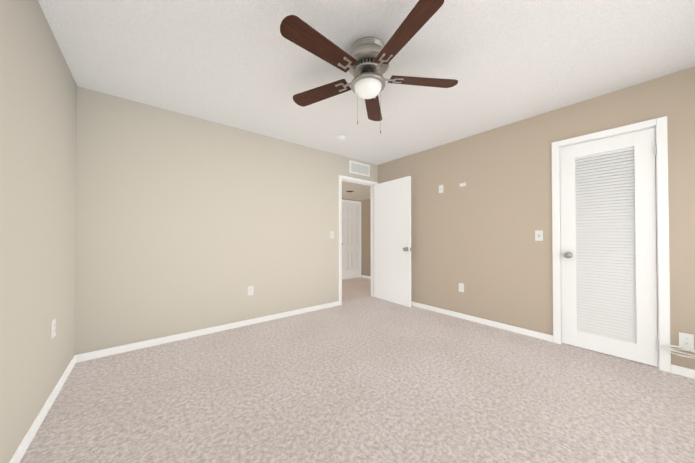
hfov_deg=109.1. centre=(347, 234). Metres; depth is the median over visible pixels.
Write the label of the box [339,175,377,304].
door frame
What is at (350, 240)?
hall door
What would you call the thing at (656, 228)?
door frame
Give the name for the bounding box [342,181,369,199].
ceiling
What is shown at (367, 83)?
ceiling fan
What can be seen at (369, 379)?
floor
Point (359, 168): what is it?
air vent
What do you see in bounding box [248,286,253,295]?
electrical outlet
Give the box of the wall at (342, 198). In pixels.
[342,198,360,279]
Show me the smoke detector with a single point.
(341, 138)
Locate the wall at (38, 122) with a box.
[0,0,76,462]
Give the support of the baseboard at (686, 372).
attached to the wall at (475, 235)
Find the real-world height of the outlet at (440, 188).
0.115 m
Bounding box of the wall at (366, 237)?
[361,199,370,275]
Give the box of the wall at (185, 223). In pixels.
[74,86,377,354]
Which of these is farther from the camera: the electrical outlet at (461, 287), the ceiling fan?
the electrical outlet at (461, 287)
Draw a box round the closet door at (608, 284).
[560,127,658,366]
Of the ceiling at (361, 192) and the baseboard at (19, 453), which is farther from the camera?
the ceiling at (361, 192)
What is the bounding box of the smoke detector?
[337,135,345,140]
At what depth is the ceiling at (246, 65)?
1.88 m
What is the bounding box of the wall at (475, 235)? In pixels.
[378,66,694,369]
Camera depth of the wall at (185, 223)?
2.74 m
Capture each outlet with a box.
[51,319,55,338]
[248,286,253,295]
[439,185,442,192]
[459,283,463,291]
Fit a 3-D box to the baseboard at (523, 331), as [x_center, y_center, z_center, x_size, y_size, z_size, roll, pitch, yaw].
[1.372,1.121,3.616,0.013,0.068,2.567,1,-1,-39]
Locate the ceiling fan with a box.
[280,0,457,133]
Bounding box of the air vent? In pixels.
[349,161,369,176]
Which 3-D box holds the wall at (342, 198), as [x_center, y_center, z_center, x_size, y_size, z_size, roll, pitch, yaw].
[-0.787,0.115,5.986,3.150,2.130,0.120,1,-1,-39]
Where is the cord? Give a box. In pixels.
[660,344,694,358]
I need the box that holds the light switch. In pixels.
[535,230,542,240]
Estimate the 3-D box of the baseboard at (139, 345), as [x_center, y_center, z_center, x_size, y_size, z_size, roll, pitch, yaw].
[-1.269,1.115,3.116,2.897,0.068,0.013,1,-1,-39]
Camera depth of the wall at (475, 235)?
2.89 m
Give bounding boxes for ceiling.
[38,0,694,164]
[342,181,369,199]
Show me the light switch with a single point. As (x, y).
(538, 235)
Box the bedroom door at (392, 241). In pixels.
[374,176,411,306]
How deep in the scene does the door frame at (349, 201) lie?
6.81 m
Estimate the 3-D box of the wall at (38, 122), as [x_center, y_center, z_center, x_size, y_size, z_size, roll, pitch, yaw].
[-1.175,-0.111,0.573,0.120,2.466,4.100,1,-1,-39]
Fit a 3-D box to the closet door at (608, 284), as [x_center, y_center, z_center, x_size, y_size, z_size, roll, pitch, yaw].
[2.416,0.107,2.329,0.105,2.039,0.630,1,-1,-39]
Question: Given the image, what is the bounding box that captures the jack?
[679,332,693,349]
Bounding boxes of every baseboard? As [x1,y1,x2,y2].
[9,355,77,462]
[77,301,338,362]
[411,301,552,341]
[671,364,694,378]
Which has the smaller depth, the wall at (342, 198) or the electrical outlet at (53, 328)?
the electrical outlet at (53, 328)
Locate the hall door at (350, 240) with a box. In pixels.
[342,202,359,279]
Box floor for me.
[20,277,694,462]
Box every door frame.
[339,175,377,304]
[342,200,360,276]
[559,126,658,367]

